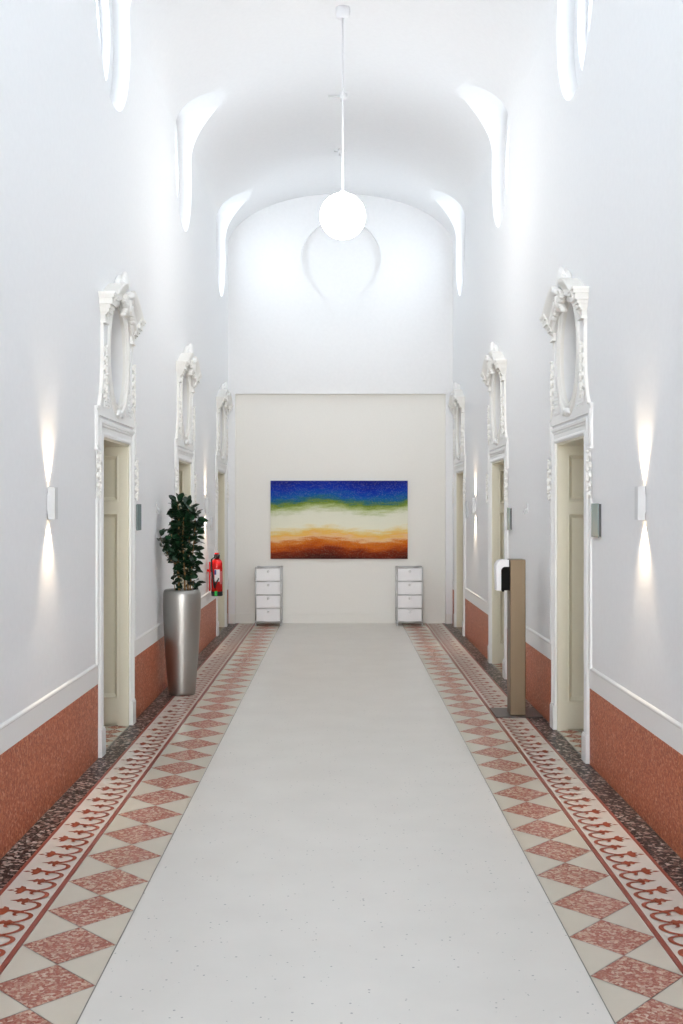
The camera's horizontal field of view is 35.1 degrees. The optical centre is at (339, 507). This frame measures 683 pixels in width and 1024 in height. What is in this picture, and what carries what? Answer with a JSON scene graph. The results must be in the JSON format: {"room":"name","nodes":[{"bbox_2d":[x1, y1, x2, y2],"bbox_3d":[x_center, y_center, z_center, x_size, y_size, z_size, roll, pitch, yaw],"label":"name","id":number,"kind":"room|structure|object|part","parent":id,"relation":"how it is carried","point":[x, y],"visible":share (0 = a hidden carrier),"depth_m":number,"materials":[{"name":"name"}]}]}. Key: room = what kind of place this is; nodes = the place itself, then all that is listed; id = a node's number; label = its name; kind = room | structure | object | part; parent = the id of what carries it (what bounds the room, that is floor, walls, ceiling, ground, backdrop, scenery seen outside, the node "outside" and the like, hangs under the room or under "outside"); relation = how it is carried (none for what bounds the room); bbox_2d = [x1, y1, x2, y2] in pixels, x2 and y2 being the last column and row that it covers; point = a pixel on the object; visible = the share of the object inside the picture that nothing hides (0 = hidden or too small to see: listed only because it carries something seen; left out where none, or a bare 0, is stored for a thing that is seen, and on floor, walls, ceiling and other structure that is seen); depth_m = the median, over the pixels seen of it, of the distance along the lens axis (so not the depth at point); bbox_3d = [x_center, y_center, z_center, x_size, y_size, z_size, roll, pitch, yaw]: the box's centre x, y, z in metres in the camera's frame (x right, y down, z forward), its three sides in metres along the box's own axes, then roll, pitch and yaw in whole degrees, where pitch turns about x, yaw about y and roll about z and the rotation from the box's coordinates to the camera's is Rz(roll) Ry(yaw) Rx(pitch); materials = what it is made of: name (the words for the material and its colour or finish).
{"room":"building corridor","nodes":[
{"label":"building corridor","id":0,"kind":"room"},
{"bbox_2d":[0,0,227,723],"bbox_3d":[-1.851,-1.000,6.175,0.600,5.200,18.350,0,0,0],"label":"wall","id":1,"kind":"structure","parent":0,"point":[94,189],"depth_m":6.41,"materials":[{"name":"white paint"}]},
{"bbox_2d":[0,664,98,858],"bbox_3d":[-1.556,1.293,1.950,0.031,0.614,9.900,0,0,0],"label":"wainscoting","id":2,"kind":"structure","parent":1,"relation":"attached to","point":[47,746],"depth_m":5.65,"materials":[{"name":"red stone"}]},
{"bbox_2d":[47,487,57,518],"bbox_3d":[-1.532,-0.025,5.740,0.049,0.170,0.060,0,0,0],"label":"wall lamp","id":3,"kind":"object","parent":1,"relation":"attached to","point":[52,496],"visible":1,"depth_m":5.71,"materials":[{"name":"white metal"}]},
{"bbox_2d":[96,0,100,48],"bbox_3d":[-1.761,-3.400,7.420,0.050,0.994,0.880,0,0,0],"label":"window","id":4,"kind":"structure","parent":1,"relation":"in","point":[97,1],"depth_m":7.80,"materials":[{"name":"white glass"}]},
{"bbox_2d":[98,418,135,757],"bbox_3d":[-1.773,0.512,7.495,0.496,2.180,1.158,0,0,0],"label":"door","id":5,"kind":"structure","parent":1,"relation":"in","point":[116,506],"depth_m":7.92,"materials":[{"name":"white paint"}]},
{"bbox_3d":[-1.762,0.565,7.940,0.418,2.070,0.040,0,0,0],"label":"jamb panel","id":6,"kind":"part","parent":5,"relation":"part of","materials":[{"name":"beige paint"}]},
{"bbox_2d":[94,271,145,665],"bbox_3d":[-1.550,-0.322,7.495,0.258,2.644,1.344,0,0,0],"label":"ornament","id":7,"kind":"object","parent":1,"relation":"attached to","point":[118,295],"visible":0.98,"depth_m":7.31,"materials":[{"name":"white paint"}]},
{"bbox_3d":[-1.540,-0.954,6.954,0.022,0.612,0.125,0,0,0],"label":"edge moulding","id":8,"kind":"part","parent":7,"relation":"part of","materials":[{"name":"white paint"}]},
{"bbox_3d":[-1.497,-1.365,7.164,0.108,0.330,0.466,0,0,0],"label":"cornice","id":9,"kind":"part","parent":7,"relation":"part of","materials":[{"name":"white paint"}]},
{"bbox_3d":[-1.545,-1.032,7.495,0.012,0.875,1.200,0,0,0],"label":"plate","id":10,"kind":"part","parent":7,"relation":"part of","materials":[{"name":"white paint"}]},
{"bbox_3d":[-1.543,-1.055,7.495,0.036,0.878,0.718,0,0,0],"label":"oval frame","id":11,"kind":"part","parent":7,"relation":"part of","materials":[{"name":"white paint"}]},
{"bbox_3d":[-1.497,-1.365,7.826,0.108,0.330,0.466,0,0,0],"label":"cornice","id":12,"kind":"part","parent":7,"relation":"part of","materials":[{"name":"white paint"}]},
{"bbox_2d":[136,504,140,529],"bbox_3d":[-1.543,0.070,8.240,0.024,0.200,0.170,0,0,0],"label":"door sign","id":13,"kind":"object","parent":1,"relation":"attached to","point":[138,506],"visible":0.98,"depth_m":8.21,"materials":[{"name":"grey glass"}]},
{"bbox_2d":[135,621,167,718],"bbox_3d":[-1.556,1.293,9.133,0.031,0.614,2.085,0,0,0],"label":"trim","id":14,"kind":"structure","parent":1,"relation":"attached to","point":[150,660],"depth_m":8.77,"materials":[{"name":"red stone"}]},
{"bbox_2d":[176,447,193,587],"bbox_3d":[-1.773,0.512,10.770,0.496,2.180,1.158,0,0,0],"label":"door","id":15,"kind":"structure","parent":1,"relation":"in","point":[185,459],"depth_m":11.20,"materials":[{"name":"white paint"}]},
{"bbox_3d":[-1.762,0.565,11.215,0.418,2.070,0.040,0,0,0],"label":"jamb panel","id":16,"kind":"part","parent":15,"relation":"part of","materials":[{"name":"beige paint"}]},
{"bbox_2d":[174,343,201,587],"bbox_3d":[-1.550,-0.322,10.770,0.258,2.644,1.344,0,0,0],"label":"ornament","id":17,"kind":"object","parent":1,"relation":"attached to","point":[187,364],"visible":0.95,"depth_m":10.69,"materials":[{"name":"white paint"}]},
{"bbox_3d":[-1.540,-0.954,10.229,0.022,0.612,0.125,0,0,0],"label":"edge moulding","id":18,"kind":"part","parent":17,"relation":"part of","materials":[{"name":"white paint"}]},
{"bbox_3d":[-1.497,-1.365,10.439,0.108,0.330,0.466,0,0,0],"label":"cornice","id":19,"kind":"part","parent":17,"relation":"part of","materials":[{"name":"white paint"}]},
{"bbox_3d":[-1.545,-1.032,10.770,0.012,0.875,1.200,0,0,0],"label":"plate","id":20,"kind":"part","parent":17,"relation":"part of","materials":[{"name":"white paint"}]},
{"bbox_3d":[-1.543,-1.055,10.770,0.036,0.878,0.718,0,0,0],"label":"oval frame","id":21,"kind":"part","parent":17,"relation":"part of","materials":[{"name":"white paint"}]},
{"bbox_3d":[-1.497,-1.365,11.101,0.108,0.330,0.466,0,0,0],"label":"cornice","id":22,"kind":"part","parent":17,"relation":"part of","materials":[{"name":"white paint"}]},
{"bbox_2d":[198,591,215,653],"bbox_3d":[-1.556,1.293,12.420,0.031,0.614,2.110,0,0,0],"label":"trim","id":23,"kind":"structure","parent":1,"relation":"attached to","point":[208,602],"depth_m":12.60,"materials":[{"name":"red stone"}]},
{"bbox_2d":[205,498,208,512],"bbox_3d":[-1.532,-0.025,12.420,0.049,0.170,0.060,0,0,0],"label":"wall lamp","id":24,"kind":"object","parent":1,"relation":"attached to","point":[206,499],"visible":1,"depth_m":12.39,"materials":[{"name":"white metal"}]},
{"bbox_2d":[210,517,212,529],"bbox_3d":[-1.543,0.190,12.980,0.024,0.155,0.170,0,0,0],"label":"door sign","id":25,"kind":"object","parent":1,"relation":"attached to","point":[211,518],"visible":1,"depth_m":12.90,"materials":[{"name":"white metal"}]},
{"bbox_2d":[207,553,222,595],"bbox_3d":[-1.448,0.773,12.584,0.173,0.503,0.160,0,0,-32],"label":"fire extinguisher","id":26,"kind":"object","parent":1,"relation":"attached to","point":[215,570],"visible":1,"depth_m":12.54,"materials":[{"name":"red paint"}]},
{"bbox_3d":[-1.426,0.785,12.538,0.061,0.140,0.007,0,0,-9],"label":"label panel","id":27,"kind":"part","parent":26,"relation":"part of","materials":[{"name":"white paper"}]},
{"bbox_2d":[216,462,227,635],"bbox_3d":[-1.773,0.512,14.070,0.496,2.180,1.158,0,0,0],"label":"door","id":28,"kind":"structure","parent":1,"relation":"in","point":[221,601],"depth_m":14.50,"materials":[{"name":"white paint"}]},
{"bbox_3d":[-1.762,0.565,14.515,0.418,2.070,0.040,0,0,0],"label":"jamb panel","id":29,"kind":"part","parent":28,"relation":"part of","materials":[{"name":"beige paint"}]},
{"bbox_2d":[215,382,232,552],"bbox_3d":[-1.550,-0.322,14.070,0.258,2.644,1.344,0,0,0],"label":"ornament","id":30,"kind":"object","parent":1,"relation":"attached to","point":[223,399],"visible":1,"depth_m":13.90,"materials":[{"name":"white paint"}]},
{"bbox_3d":[-1.540,-0.954,13.529,0.022,0.612,0.125,0,0,0],"label":"edge moulding","id":31,"kind":"part","parent":30,"relation":"part of","materials":[{"name":"white paint"}]},
{"bbox_3d":[-1.545,-1.032,14.070,0.012,0.875,1.200,0,0,0],"label":"plate","id":32,"kind":"part","parent":30,"relation":"part of","materials":[{"name":"white paint"}]},
{"bbox_3d":[-1.497,-1.365,13.739,0.108,0.330,0.466,0,0,0],"label":"cornice","id":33,"kind":"part","parent":30,"relation":"part of","materials":[{"name":"white paint"}]},
{"bbox_3d":[-1.543,-1.055,14.070,0.036,0.878,0.718,0,0,0],"label":"oval frame","id":34,"kind":"part","parent":30,"relation":"part of","materials":[{"name":"white paint"}]},
{"bbox_3d":[-1.497,-1.365,14.401,0.108,0.330,0.466,0,0,0],"label":"cornice","id":35,"kind":"part","parent":30,"relation":"part of","materials":[{"name":"white paint"}]},
{"bbox_2d":[227,580,228,613],"bbox_3d":[-1.556,1.293,14.807,0.031,0.614,0.285,0,0,0],"label":"trim","id":36,"kind":"structure","parent":1,"relation":"attached to","point":[227,580],"depth_m":14.84,"materials":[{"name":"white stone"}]},
{"bbox_2d":[99,0,576,246],"bbox_3d":[0.006,-4.100,6.175,4.314,1.000,18.350,0,0,0],"label":"ceiling","id":37,"kind":"structure","parent":0,"point":[433,88],"depth_m":10.81,"materials":[{"name":"white paint"}]},
{"bbox_2d":[328,93,346,101],"bbox_3d":[-0.024,-4.316,11.350,0.200,0.085,0.080,0,0,0],"label":"bracket","id":38,"kind":"object","parent":37,"relation":"attached to","point":[345,94],"visible":0.76,"depth_m":11.34,"materials":[{"name":"white metal"}]},
{"bbox_2d":[334,148,344,155],"bbox_3d":[-0.009,-4.316,13.100,0.131,0.085,0.080,0,0,0],"label":"bracket","id":39,"kind":"object","parent":37,"relation":"attached to","point":[339,151],"visible":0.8,"depth_m":13.08,"materials":[{"name":"white metal"}]},
{"bbox_2d":[320,5,364,239],"bbox_3d":[0.024,-3.348,9.400,0.396,2.012,0.396,0,0,0],"label":"pendant lamp","id":40,"kind":"object","parent":37,"relation":"hanging from","point":[342,215],"visible":1,"depth_m":9.29,"materials":[{"name":"white glass"}]},
{"bbox_3d":[0.024,-2.540,9.400,0.396,0.396,0.396,0,0,0],"label":"globe","id":41,"kind":"part","parent":40,"relation":"part of","materials":[{"name":"white glass"}]},
{"bbox_3d":[0.024,-3.514,9.400,0.015,1.512,0.015,0,0,22],"label":"rod","id":42,"kind":"part","parent":40,"relation":"part of","materials":[{"name":"white paint"}]},
{"bbox_2d":[228,194,452,623],"bbox_3d":[0.006,-1.425,15.150,3.154,6.050,0.400,0,0,0],"label":"wall","id":43,"kind":"structure","parent":0,"point":[340,352],"depth_m":14.95,"materials":[{"name":"white paint"}]},
{"bbox_2d":[271,481,407,558],"bbox_3d":[-0.012,0.164,15.001,1.904,1.086,0.036,0,0,0],"label":"painting","id":44,"kind":"object","parent":43,"relation":"attached to","point":[310,519],"visible":1,"depth_m":14.98,"materials":[{"name":"fabric"}]},
{"bbox_2d":[236,613,444,622],"bbox_3d":[0.006,1.530,15.008,2.912,0.140,0.024,0,0,0],"label":"baseboard","id":45,"kind":"structure","parent":43,"relation":"attached to","point":[240,617],"depth_m":15.00,"materials":[{"name":"beige paint"}]},
{"bbox_2d":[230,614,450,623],"bbox_3d":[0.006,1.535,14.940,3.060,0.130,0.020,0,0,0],"label":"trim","id":46,"kind":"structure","parent":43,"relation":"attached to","point":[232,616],"depth_m":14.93,"materials":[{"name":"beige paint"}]},
{"bbox_2d":[0,623,682,1023],"bbox_3d":[0.006,1.698,6.025,4.500,0.203,18.650,0,0,0],"label":"floor","id":47,"kind":"structure","parent":0,"point":[339,823],"depth_m":4.86,"materials":[{"name":"white tile"}]},
{"bbox_2d":[157,493,207,695],"bbox_3d":[-1.399,0.734,9.256,0.506,1.732,0.337,0,0,-37],"label":"potted plant","id":48,"kind":"object","parent":47,"relation":"on","point":[181,606],"visible":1,"depth_m":9.19,"materials":[{"name":"green plant"}]},
{"bbox_3d":[-1.417,0.340,9.239,0.343,0.801,0.144,0,0,-37],"label":"stem","id":49,"kind":"part","parent":48,"relation":"part of","materials":[{"name":"beige plant"}]},
{"bbox_3d":[-1.359,1.149,9.280,0.328,0.902,0.328,0,0,0],"label":"planter","id":50,"kind":"part","parent":48,"relation":"part of","materials":[{"name":"metal"}]},
{"bbox_2d":[255,566,282,625],"bbox_3d":[-0.975,1.200,14.819,0.365,0.800,0.350,0,0,0],"label":"base cabinet","id":51,"kind":"object","parent":47,"relation":"on","point":[268,579],"visible":1,"depth_m":14.66,"materials":[{"name":"white paint"}]},
{"bbox_3d":[-0.975,0.905,14.669,0.314,0.158,0.014,0,0,0],"label":"drawer","id":52,"kind":"part","parent":51,"relation":"part of","materials":[{"name":"white paint"}]},
{"bbox_3d":[-0.975,1.089,14.669,0.314,0.158,0.014,0,0,0],"label":"drawer","id":53,"kind":"part","parent":51,"relation":"part of","materials":[{"name":"white paint"}]},
{"bbox_3d":[-0.975,1.272,14.669,0.314,0.158,0.014,0,0,0],"label":"drawer","id":54,"kind":"part","parent":51,"relation":"part of","materials":[{"name":"white paint"}]},
{"bbox_3d":[-0.975,1.456,14.669,0.314,0.158,0.014,0,0,0],"label":"drawer","id":55,"kind":"part","parent":51,"relation":"part of","materials":[{"name":"white paint"}]},
{"bbox_2d":[395,566,422,625],"bbox_3d":[0.948,1.200,14.819,0.367,0.800,0.350,0,0,0],"label":"base cabinet","id":56,"kind":"object","parent":47,"relation":"on","point":[408,579],"visible":1,"depth_m":14.66,"materials":[{"name":"white paint"}]},
{"bbox_3d":[0.948,0.905,14.669,0.316,0.158,0.014,0,0,0],"label":"drawer","id":57,"kind":"part","parent":56,"relation":"part of","materials":[{"name":"white paint"}]},
{"bbox_3d":[0.948,1.089,14.669,0.316,0.158,0.014,0,0,0],"label":"drawer","id":58,"kind":"part","parent":56,"relation":"part of","materials":[{"name":"white paint"}]},
{"bbox_3d":[0.948,1.272,14.669,0.316,0.158,0.014,0,0,0],"label":"drawer","id":59,"kind":"part","parent":56,"relation":"part of","materials":[{"name":"white paint"}]},
{"bbox_3d":[0.948,1.456,14.669,0.316,0.158,0.014,0,0,0],"label":"drawer","id":60,"kind":"part","parent":56,"relation":"part of","materials":[{"name":"white paint"}]},
{"bbox_2d":[490,559,542,717],"bbox_3d":[1.369,0.997,8.412,0.355,1.204,0.375,0,0,0],"label":"stand","id":61,"kind":"object","parent":47,"relation":"on","point":[509,574],"visible":1,"depth_m":8.28,"materials":[{"name":"brown wood"}]},
{"bbox_3d":[1.363,0.993,8.350,0.119,1.195,0.150,0,0,0],"label":"post","id":62,"kind":"part","parent":61,"relation":"part of","materials":[{"name":"brown metal"}]},
{"bbox_3d":[1.369,1.595,8.412,0.355,0.009,0.375,0,0,0],"label":"plate","id":63,"kind":"part","parent":61,"relation":"part of","materials":[{"name":"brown metal"}]},
{"bbox_2d":[453,0,682,723],"bbox_3d":[1.863,-1.000,6.175,0.600,5.200,18.350,0,0,0],"label":"wall","id":64,"kind":"structure","parent":0,"point":[589,182],"depth_m":6.41,"materials":[{"name":"white paint"}]},
{"bbox_2d":[452,580,453,613],"bbox_3d":[1.567,1.293,14.797,0.031,0.614,0.305,0,0,0],"label":"trim","id":65,"kind":"structure","parent":64,"relation":"attached to","point":[452,580],"depth_m":14.82,"materials":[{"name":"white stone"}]},
{"bbox_2d":[448,382,465,587],"bbox_3d":[1.562,-0.322,14.050,0.258,2.644,1.344,0,0,0],"label":"ornament","id":66,"kind":"object","parent":64,"relation":"attached to","point":[456,399],"visible":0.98,"depth_m":13.90,"materials":[{"name":"white paint"}]},
{"bbox_3d":[1.509,-1.365,14.381,0.108,0.330,0.466,0,0,0],"label":"cornice","id":67,"kind":"part","parent":66,"relation":"part of","materials":[{"name":"white paint"}]},
{"bbox_3d":[1.555,-1.055,14.050,0.036,0.878,0.718,0,0,0],"label":"oval frame","id":68,"kind":"part","parent":66,"relation":"part of","materials":[{"name":"white paint"}]},
{"bbox_3d":[1.509,-1.365,13.719,0.108,0.330,0.466,0,0,0],"label":"cornice","id":69,"kind":"part","parent":66,"relation":"part of","materials":[{"name":"white paint"}]},
{"bbox_3d":[1.557,-1.032,14.050,0.012,0.875,1.200,0,0,0],"label":"plate","id":70,"kind":"part","parent":66,"relation":"part of","materials":[{"name":"white paint"}]},
{"bbox_3d":[1.552,-0.954,13.509,0.022,0.612,0.125,0,0,0],"label":"edge moulding","id":71,"kind":"part","parent":66,"relation":"part of","materials":[{"name":"white paint"}]},
{"bbox_2d":[453,462,464,635],"bbox_3d":[1.785,0.512,14.050,0.496,2.180,1.158,0,0,0],"label":"door","id":72,"kind":"structure","parent":64,"relation":"in","point":[459,506],"depth_m":14.48,"materials":[{"name":"white paint"}]},
{"bbox_3d":[1.774,0.565,14.495,0.418,2.070,0.040,0,0,0],"label":"jamb panel","id":73,"kind":"part","parent":72,"relation":"part of","materials":[{"name":"beige paint"}]},
{"bbox_2d":[465,501,467,517],"bbox_3d":[1.555,0.020,13.220,0.024,0.210,0.140,0,0,0],"label":"door sign","id":74,"kind":"object","parent":64,"relation":"attached to","point":[466,502],"visible":1,"depth_m":13.17,"materials":[{"name":"white metal"}]},
{"bbox_3d":[1.546,0.020,13.220,0.006,0.210,0.140,0,0,0],"label":"glass plate","id":75,"kind":"part","parent":74,"relation":"part of","materials":[{"name":"glass"}]},
{"bbox_2d":[471,498,475,512],"bbox_3d":[1.544,-0.025,12.460,0.049,0.170,0.060,0,0,0],"label":"wall lamp","id":76,"kind":"object","parent":64,"relation":"attached to","point":[473,502],"visible":1,"depth_m":12.43,"materials":[{"name":"white metal"}]},
{"bbox_2d":[465,588,487,658],"bbox_3d":[1.567,1.293,12.360,0.031,0.614,2.190,0,0,0],"label":"trim","id":77,"kind":"structure","parent":64,"relation":"attached to","point":[476,607],"depth_m":12.32,"materials":[{"name":"red stone"}]},
{"bbox_2d":[480,342,508,614],"bbox_3d":[1.562,-0.322,10.670,0.258,2.644,1.344,0,0,0],"label":"ornament","id":78,"kind":"object","parent":64,"relation":"attached to","point":[495,362],"visible":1,"depth_m":10.52,"materials":[{"name":"white paint"}]},
{"bbox_3d":[1.509,-1.365,11.001,0.108,0.330,0.466,0,0,0],"label":"cornice","id":79,"kind":"part","parent":78,"relation":"part of","materials":[{"name":"white paint"}]},
{"bbox_3d":[1.555,-1.055,10.670,0.036,0.878,0.718,0,0,0],"label":"oval frame","id":80,"kind":"part","parent":78,"relation":"part of","materials":[{"name":"white paint"}]},
{"bbox_3d":[1.509,-1.365,10.339,0.108,0.330,0.466,0,0,0],"label":"cornice","id":81,"kind":"part","parent":78,"relation":"part of","materials":[{"name":"white paint"}]},
{"bbox_3d":[1.557,-1.032,10.670,0.012,0.875,1.200,0,0,0],"label":"plate","id":82,"kind":"part","parent":78,"relation":"part of","materials":[{"name":"white paint"}]},
{"bbox_3d":[1.552,-0.954,10.129,0.022,0.612,0.125,0,0,0],"label":"edge moulding","id":83,"kind":"part","parent":78,"relation":"part of","materials":[{"name":"white paint"}]},
{"bbox_2d":[488,447,506,678],"bbox_3d":[1.785,0.512,10.670,0.496,2.180,1.158,0,0,0],"label":"door","id":84,"kind":"structure","parent":64,"relation":"in","point":[497,618],"depth_m":11.10,"materials":[{"name":"white paint"}]},
{"bbox_3d":[1.774,0.565,11.115,0.418,2.070,0.040,0,0,0],"label":"jamb panel","id":85,"kind":"part","parent":84,"relation":"part of","materials":[{"name":"beige paint"}]},
{"bbox_2d":[507,508,511,529],"bbox_3d":[1.555,0.100,9.905,0.024,0.205,0.155,0,0,0],"label":"door sign","id":86,"kind":"object","parent":64,"relation":"attached to","point":[509,510],"visible":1,"depth_m":9.83,"materials":[{"name":"grey glass"}]},
{"bbox_3d":[1.546,0.100,9.905,0.006,0.205,0.155,0,0,0],"label":"glass plate","id":87,"kind":"part","parent":86,"relation":"part of","materials":[{"name":"glass"}]},
{"bbox_2d":[506,615,550,722],"bbox_3d":[1.567,1.293,9.002,0.031,0.614,2.145,0,0,0],"label":"trim","id":88,"kind":"structure","parent":64,"relation":"attached to","point":[538,647],"depth_m":8.48,"materials":[{"name":"red stone"}]},
{"bbox_2d":[539,266,592,668],"bbox_3d":[1.562,-0.322,7.335,0.258,2.644,1.344,0,0,0],"label":"ornament","id":89,"kind":"object","parent":64,"relation":"attached to","point":[567,290],"visible":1,"depth_m":7.11,"materials":[{"name":"white paint"}]},
{"bbox_3d":[1.509,-1.365,7.666,0.108,0.330,0.466,0,0,0],"label":"cornice","id":90,"kind":"part","parent":89,"relation":"part of","materials":[{"name":"white paint"}]},
{"bbox_3d":[1.555,-1.055,7.335,0.036,0.878,0.718,0,0,0],"label":"oval frame","id":91,"kind":"part","parent":89,"relation":"part of","materials":[{"name":"white paint"}]},
{"bbox_3d":[1.557,-1.032,7.335,0.012,0.875,1.200,0,0,0],"label":"plate","id":92,"kind":"part","parent":89,"relation":"part of","materials":[{"name":"white paint"}]},
{"bbox_3d":[1.509,-1.365,7.004,0.108,0.330,0.466,0,0,0],"label":"cornice","id":93,"kind":"part","parent":89,"relation":"part of","materials":[{"name":"white paint"}]},
{"bbox_3d":[1.552,-0.954,6.794,0.022,0.612,0.125,0,0,0],"label":"edge moulding","id":94,"kind":"part","parent":89,"relation":"part of","materials":[{"name":"white paint"}]},
{"bbox_2d":[550,416,589,763],"bbox_3d":[1.785,0.512,7.335,0.496,2.180,1.158,0,0,0],"label":"door","id":95,"kind":"structure","parent":64,"relation":"in","point":[570,690],"depth_m":7.77,"materials":[{"name":"white paint"}]},
{"bbox_3d":[1.774,0.565,7.780,0.418,2.070,0.040,0,0,0],"label":"jamb panel","id":96,"kind":"part","parent":95,"relation":"part of","materials":[{"name":"beige paint"}]},
{"bbox_2d":[587,0,591,41],"bbox_3d":[1.773,-3.400,7.220,0.050,0.994,0.880,0,0,0],"label":"window","id":97,"kind":"structure","parent":64,"relation":"in","point":[589,6],"depth_m":7.60,"materials":[{"name":"white glass"}]},
{"bbox_2d":[591,503,600,537],"bbox_3d":[1.555,0.075,6.545,0.024,0.205,0.170,0,0,0],"label":"door sign","id":98,"kind":"object","parent":64,"relation":"attached to","point":[595,507],"visible":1,"depth_m":6.50,"materials":[{"name":"grey glass"}]},
{"bbox_2d":[589,668,682,859],"bbox_3d":[1.567,1.293,1.870,0.031,0.614,9.740,0,0,0],"label":"wainscoting","id":99,"kind":"structure","parent":64,"relation":"attached to","point":[636,747],"depth_m":5.62,"materials":[{"name":"red stone"}]},
{"bbox_2d":[635,486,645,519],"bbox_3d":[1.544,-0.025,5.540,0.049,0.170,0.060,0,0,0],"label":"wall lamp","id":100,"kind":"object","parent":64,"relation":"attached to","point":[640,495],"visible":1,"depth_m":5.51,"materials":[{"name":"white metal"}]}
]}

